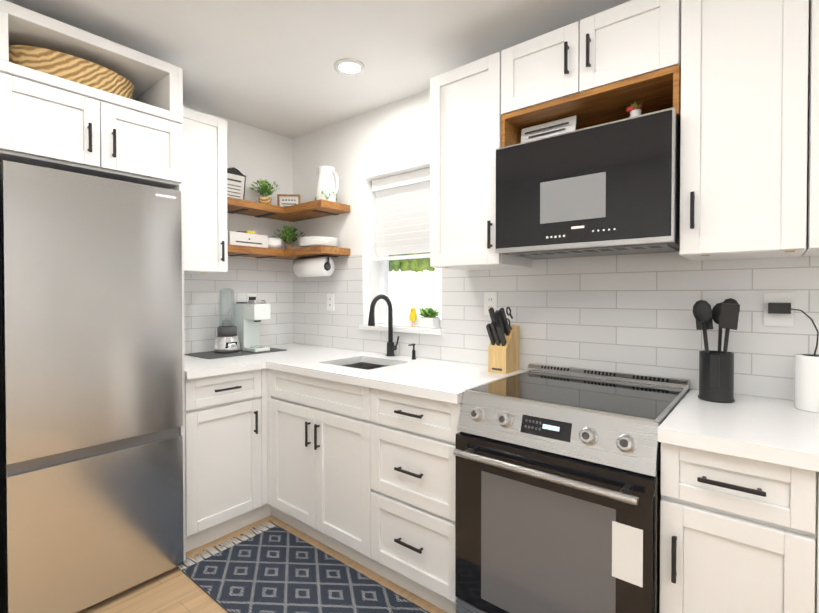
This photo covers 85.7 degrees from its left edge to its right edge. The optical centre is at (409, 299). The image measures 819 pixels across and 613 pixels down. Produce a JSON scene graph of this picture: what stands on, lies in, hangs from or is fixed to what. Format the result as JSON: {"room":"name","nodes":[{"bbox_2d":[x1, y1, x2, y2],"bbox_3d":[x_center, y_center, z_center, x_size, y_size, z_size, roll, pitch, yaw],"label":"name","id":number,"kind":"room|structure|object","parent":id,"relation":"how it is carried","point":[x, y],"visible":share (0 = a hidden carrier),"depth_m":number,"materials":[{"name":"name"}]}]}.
{"room":"kitchen","nodes":[
{"label":"kitchen","id":0,"kind":"room"},
{"bbox_2d":[183,104,292,249],"bbox_3d":[-1.942,0.028,2.206,0.200,2.450,3.100,1,1,39],"label":"wall","id":1,"kind":"structure","parent":0,"point":[254,154],"depth_m":3.11,"materials":[{"name":"white paint"}]},
{"bbox_2d":[181,107,227,273],"bbox_3d":[-1.301,-0.604,2.535,0.358,0.894,0.380,1,1,39],"label":"upper cabinet","id":2,"kind":"object","parent":1,"relation":"attached to","point":[204,147],"visible":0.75,"depth_m":2.49,"materials":[{"name":"white wood"}]},
{"bbox_2d":[184,256,292,353],"bbox_3d":[-1.219,0.017,2.922,0.008,0.626,1.075,1,1,39],"label":"wall tiles","id":3,"kind":"structure","parent":1,"relation":"attached to","point":[269,281],"depth_m":2.99,"materials":[{"name":"white tile"}]},
{"bbox_2d":[246,294,255,301],"bbox_3d":[-1.087,0.015,3.050,0.031,0.115,0.070,1,1,39],"label":"electrical outlet","id":4,"kind":"object","parent":3,"relation":"attached to","point":[250,296],"visible":0.5,"depth_m":3.04,"materials":[{"name":"white plastic"}]},
{"bbox_2d":[227,197,349,221],"bbox_3d":[-0.855,-0.602,2.862,0.633,0.050,0.690,1,1,39],"label":"shelf","id":5,"kind":"object","parent":1,"relation":"attached to","point":[309,210],"visible":0.92,"depth_m":2.89,"materials":[{"name":"brown wood"}]},
{"bbox_2d":[227,167,245,199],"bbox_3d":[-1.161,-0.748,2.895,0.045,0.238,0.176,1,1,39],"label":"sign","id":6,"kind":"object","parent":5,"relation":"on","point":[236,180],"visible":0.44,"depth_m":2.90,"materials":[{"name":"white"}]},
{"bbox_2d":[250,179,279,204],"bbox_3d":[-0.983,-0.727,2.992,0.204,0.194,0.192,1,1,39],"label":"plant","id":7,"kind":"object","parent":5,"relation":"on","point":[262,189],"visible":0.98,"depth_m":2.98,"materials":[{"name":"green plant"}]},
{"bbox_2d":[277,194,300,206],"bbox_3d":[-0.854,-0.689,3.128,0.160,0.116,0.029,0,1,-4],"label":"frame","id":8,"kind":"object","parent":5,"relation":"on","point":[284,200],"visible":0.77,"depth_m":3.12,"materials":[{"name":"brown wood"}]},
{"bbox_2d":[314,166,338,201],"bbox_3d":[-0.535,-0.747,2.885,0.187,0.238,0.143,1,1,39],"label":"pitcher","id":9,"kind":"object","parent":5,"relation":"on","point":[326,188],"visible":0.9,"depth_m":2.85,"materials":[{"name":"white ceramic"}]},
{"bbox_2d":[228,244,349,259],"bbox_3d":[-0.855,-0.315,2.866,0.633,0.050,0.690,1,1,39],"label":"shelf","id":10,"kind":"object","parent":1,"relation":"attached to","point":[262,252],"visible":0.81,"depth_m":2.86,"materials":[{"name":"brown wood"}]},
{"bbox_2d":[227,231,267,247],"bbox_3d":[-1.085,-0.399,2.917,0.106,0.114,0.275,1,1,39],"label":"box","id":11,"kind":"object","parent":10,"relation":"on","point":[247,238],"visible":0.58,"depth_m":2.88,"materials":[{"name":"white"}]},
{"bbox_2d":[268,238,282,248],"bbox_3d":[-0.942,-0.382,3.055,0.124,0.077,0.124,1,1,39],"label":"bowls","id":12,"kind":"object","parent":10,"relation":"on","point":[274,243],"visible":0.77,"depth_m":3.01,"materials":[{"name":"white ceramic"}]},
{"bbox_2d":[272,225,304,248],"bbox_3d":[-0.859,-0.440,3.158,0.215,0.190,0.229,1,1,39],"label":"plant","id":13,"kind":"object","parent":10,"relation":"on","point":[286,236],"visible":0.85,"depth_m":3.13,"materials":[{"name":"green plant"}]},
{"bbox_2d":[293,255,334,276],"bbox_3d":[-0.646,-0.223,2.969,0.312,0.134,0.128,1,1,39],"label":"paper towel","id":14,"kind":"object","parent":10,"relation":"attached to","point":[317,266],"visible":1,"depth_m":2.90,"materials":[{"name":"white paper"}]},
{"bbox_2d":[299,236,337,246],"bbox_3d":[-0.601,-0.373,2.927,0.254,0.064,0.254,1,1,39],"label":"plates","id":15,"kind":"object","parent":10,"relation":"on","point":[309,241],"visible":0.77,"depth_m":2.83,"materials":[{"name":"white ceramic"}]},
{"bbox_2d":[77,515,446,612],"bbox_3d":[-0.217,1.299,0.934,4.500,0.060,3.300,1,1,39],"label":"floor","id":16,"kind":"structure","parent":0,"point":[176,590],"depth_m":1.90,"materials":[{"name":"brown wood"}]},
{"bbox_2d":[0,160,183,612],"bbox_3d":[-1.500,0.378,2.015,0.671,1.755,0.608,1,1,39],"label":"fridge","id":17,"kind":"object","parent":16,"relation":"on","point":[91,451],"visible":1,"depth_m":1.75,"materials":[{"name":"grey metal"}]},
{"bbox_2d":[0,0,185,560],"bbox_3d":[-1.539,0.032,2.017,0.658,2.448,0.730,1,1,39],"label":"tall cabinet","id":18,"kind":"object","parent":16,"relation":"on","point":[52,121],"visible":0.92,"depth_m":1.83,"materials":[{"name":"white"}]},
{"bbox_2d":[9,45,133,98],"bbox_3d":[-1.471,-0.958,1.931,0.285,0.156,0.468,1,1,39],"label":"basket","id":19,"kind":"object","parent":18,"relation":"in","point":[72,68],"visible":0.33,"depth_m":1.82,"materials":[{"name":"wicker"}]},
{"bbox_2d":[185,366,271,551],"bbox_3d":[-1.158,0.812,2.488,0.661,0.874,0.464,1,1,39],"label":"base cabinet","id":20,"kind":"object","parent":16,"relation":"on","point":[226,412],"depth_m":2.28,"materials":[{"name":"white wood"}]},
{"bbox_2d":[184,355,263,377],"bbox_3d":[-1.176,0.355,2.467,0.653,0.038,0.419,1,1,39],"label":"countertop","id":21,"kind":"structure","parent":20,"relation":"on","point":[193,365],"depth_m":2.34,"materials":[{"name":"white stone"}]},
{"bbox_2d":[178,520,429,612],"bbox_3d":[-0.131,1.256,1.621,2.140,0.010,0.522,1,1,39],"label":"rug","id":22,"kind":"object","parent":16,"relation":"on","point":[275,569],"visible":0.96,"depth_m":1.96,"materials":[{"name":"blue fabric"}]},
{"bbox_2d":[268,370,343,536],"bbox_3d":[-0.737,0.808,2.822,0.888,0.874,0.628,1,1,39],"label":"base cabinet","id":23,"kind":"object","parent":16,"relation":"on","point":[306,444],"depth_m":2.28,"materials":[{"name":"white wood"}]},
{"bbox_2d":[344,386,462,612],"bbox_3d":[0.157,0.817,2.088,0.605,0.874,0.628,1,1,39],"label":"base cabinet","id":24,"kind":"object","parent":16,"relation":"on","point":[348,453],"depth_m":1.84,"materials":[{"name":"white wood"}]},
{"bbox_2d":[236,343,526,405],"bbox_3d":[-0.352,0.354,2.484,1.904,0.038,0.653,1,1,39],"label":"countertop","id":25,"kind":"structure","parent":24,"relation":"on","point":[438,380],"depth_m":2.13,"materials":[{"name":"white stone"}]},
{"bbox_2d":[184,348,285,358],"bbox_3d":[-1.087,0.329,2.789,0.315,0.004,0.520,1,1,39],"label":"mat","id":26,"kind":"object","parent":25,"relation":"on","point":[209,355],"visible":0.5,"depth_m":2.67,"materials":[{"name":"grey rubber"}]},
{"bbox_2d":[214,288,239,353],"bbox_3d":[-1.144,0.126,2.768,0.156,0.401,0.156,1,1,39],"label":"blender","id":27,"kind":"object","parent":26,"relation":"on","point":[227,340],"visible":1,"depth_m":2.73,"materials":[{"name":"grey metal"}]},
{"bbox_2d":[232,300,269,351],"bbox_3d":[-1.030,0.163,2.872,0.265,0.325,0.115,1,1,39],"label":"coffee maker","id":28,"kind":"object","parent":26,"relation":"on","point":[250,315],"visible":0.96,"depth_m":2.83,"materials":[{"name":"white plastic"}]},
{"bbox_2d":[368,294,398,357],"bbox_3d":[-0.149,0.151,2.563,0.091,0.366,0.209,1,1,39],"label":"faucet","id":29,"kind":"object","parent":25,"relation":"on","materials":[{"name":"black metal"}]},
{"bbox_2d":[408,344,415,357],"bbox_3d":[0.014,0.291,2.487,0.028,0.088,0.058,1,1,39],"label":"soap dispenser","id":30,"kind":"object","parent":25,"relation":"on","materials":[{"name":"black metal"}]},
{"bbox_2d":[486,307,519,373],"bbox_3d":[0.436,0.186,2.091,0.093,0.308,0.193,1,1,39],"label":"knife block","id":31,"kind":"object","parent":25,"relation":"on","point":[504,350],"visible":1,"depth_m":2.06,"materials":[{"name":"brown wood"}]},
{"bbox_2d":[453,363,689,612],"bbox_3d":[0.608,0.784,1.644,0.646,0.952,0.722,1,1,39],"label":"range","id":32,"kind":"object","parent":16,"relation":"on","point":[557,496],"visible":1,"depth_m":1.41,"materials":[{"name":"silver metal"}]},
{"bbox_2d":[660,442,818,612],"bbox_3d":[1.023,0.826,1.377,0.324,0.874,0.628,1,1,39],"label":"base cabinet","id":33,"kind":"object","parent":16,"relation":"on","point":[738,535],"depth_m":1.13,"materials":[{"name":"white wood"}]},
{"bbox_2d":[658,389,818,473],"bbox_3d":[1.175,0.370,1.230,0.740,0.038,0.653,1,1,39],"label":"countertop","id":34,"kind":"structure","parent":33,"relation":"on","point":[773,431],"depth_m":1.20,"materials":[{"name":"white stone"}]},
{"bbox_2d":[693,298,739,402],"bbox_3d":[1.066,0.170,1.536,0.137,0.353,0.108,1,1,39],"label":"utensil holder","id":35,"kind":"object","parent":34,"relation":"on","point":[716,376],"visible":1,"depth_m":1.50,"materials":[{"name":"black plastic"}]},
{"bbox_2d":[764,293,818,412],"bbox_3d":[1.274,0.163,1.451,0.174,0.370,0.168,1,1,39],"label":"appliance","id":36,"kind":"object","parent":34,"relation":"on","point":[779,309],"visible":1,"depth_m":1.41,"materials":[{"name":"white plastic"}]},
{"bbox_2d":[6,0,630,138],"bbox_3d":[-0.217,-1.221,0.903,4.500,0.080,3.300,1,1,39],"label":"ceiling","id":37,"kind":"structure","parent":0,"point":[267,65],"depth_m":2.03,"materials":[{"name":"white paint"}]},
{"bbox_2d":[334,58,364,75],"bbox_3d":[-0.307,-1.192,2.264,0.156,0.012,0.156,1,1,39],"label":"recessed light","id":38,"kind":"object","parent":37,"relation":"in","point":[349,67],"visible":0.98,"depth_m":2.26,"materials":[{"name":"white paint"}]},
{"bbox_2d":[293,89,690,389],"bbox_3d":[0.767,0.029,2.116,4.500,2.450,0.200,1,1,39],"label":"wall","id":39,"kind":"structure","parent":0,"point":[360,153],"depth_m":2.89,"materials":[{"name":"white paint"}]},
{"bbox_2d":[359,324,442,334],"bbox_3d":[-0.020,0.177,2.708,0.646,0.030,0.177,1,1,39],"label":"window sill","id":40,"kind":"structure","parent":39,"relation":"attached to","point":[409,329],"depth_m":2.62,"materials":[{"name":"white stone"}]},
{"bbox_2d":[409,308,416,326],"bbox_3d":[0.024,0.103,2.686,0.046,0.116,0.073,1,1,39],"label":"bird figurine","id":41,"kind":"object","parent":40,"relation":"on","point":[413,316],"visible":1,"depth_m":2.67,"materials":[{"name":"yellow"}]},
{"bbox_2d":[419,308,439,327],"bbox_3d":[0.115,0.103,2.611,0.144,0.118,0.105,1,1,39],"label":"potted plant","id":42,"kind":"object","parent":40,"relation":"on","point":[432,320],"visible":1,"depth_m":2.59,"materials":[{"name":"white ceramic"}]},
{"bbox_2d":[372,167,429,260],"bbox_3d":[0.006,-0.518,2.732,0.598,0.524,0.073,1,1,39],"label":"window blind","id":43,"kind":"object","parent":39,"relation":"attached to","point":[402,212],"visible":0.56,"depth_m":2.76,"materials":[{"name":"white"}]},
{"bbox_2d":[379,252,441,326],"bbox_3d":[0.053,-0.311,2.792,0.620,0.943,0.054,1,1,39],"label":"window","id":44,"kind":"structure","parent":39,"relation":"in","point":[384,276],"depth_m":2.95,"materials":[{"name":"white plastic"}]},
{"bbox_2d":[430,51,530,269],"bbox_3d":[0.343,-0.606,2.112,0.371,0.900,0.328,1,1,39],"label":"upper cabinet","id":45,"kind":"object","parent":39,"relation":"attached to","point":[467,126],"depth_m":1.98,"materials":[{"name":"white wood"}]},
{"bbox_2d":[293,251,818,400],"bbox_3d":[0.395,0.025,2.287,3.292,0.626,0.008,1,1,39],"label":"wall tiles","id":46,"kind":"structure","parent":39,"relation":"attached to","point":[629,313],"depth_m":1.90,"materials":[{"name":"white tile"}]},
{"bbox_2d":[327,294,333,310],"bbox_3d":[-0.546,0.015,3.049,0.072,0.116,0.008,1,1,39],"label":"electrical outlet","id":47,"kind":"object","parent":46,"relation":"attached to","point":[330,302],"visible":1,"depth_m":3.04,"materials":[{"name":"white plastic"}]},
{"bbox_2d":[484,292,496,314],"bbox_3d":[0.415,0.018,2.259,0.072,0.116,0.008,1,1,39],"label":"electrical outlet","id":48,"kind":"object","parent":46,"relation":"attached to","point":[490,299],"visible":0.81,"depth_m":2.26,"materials":[{"name":"white plastic"}]},
{"bbox_2d":[502,0,681,129],"bbox_3d":[0.739,-0.917,1.783,0.650,0.270,0.328,1,1,39],"label":"upper cabinet","id":49,"kind":"object","parent":39,"relation":"attached to","point":[591,69],"depth_m":1.65,"materials":[{"name":"white wood"}]},
{"bbox_2d":[521,115,576,142],"bbox_3d":[0.579,-0.685,1.855,0.235,0.125,0.033,1,1,39],"label":"sign","id":50,"kind":"object","parent":49,"relation":"in","point":[556,127],"visible":0.6,"depth_m":1.84,"materials":[{"name":"white"}]},
{"bbox_2d":[495,107,679,258],"bbox_3d":[0.719,-0.405,1.764,0.640,0.436,0.366,1,1,39],"label":"microwave","id":51,"kind":"object","parent":49,"relation":"attached to","point":[611,188],"visible":0.98,"depth_m":1.59,"materials":[{"name":"black"}]},
{"bbox_2d":[626,102,642,116],"bbox_3d":[0.847,-0.680,1.654,0.061,0.127,0.060,1,1,39],"label":"potted plant","id":52,"kind":"object","parent":49,"relation":"in","point":[633,109],"visible":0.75,"depth_m":1.64,"materials":[{"name":"white ceramic"}]},
{"bbox_2d":[674,0,818,260],"bbox_3d":[1.138,-0.598,1.460,0.375,0.900,0.328,1,1,39],"label":"upper cabinet","id":53,"kind":"object","parent":39,"relation":"attached to","point":[734,84],"depth_m":1.35,"materials":[{"name":"white wood"}]},
{"label":"outside","id":54,"kind":"structure","parent":0,"visible":0},
{"bbox_2d":[389,252,441,325],"bbox_3d":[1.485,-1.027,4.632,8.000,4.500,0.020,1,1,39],"label":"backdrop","id":55,"kind":"structure","parent":54,"point":[409,298],"depth_m":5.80,"materials":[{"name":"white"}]}
]}

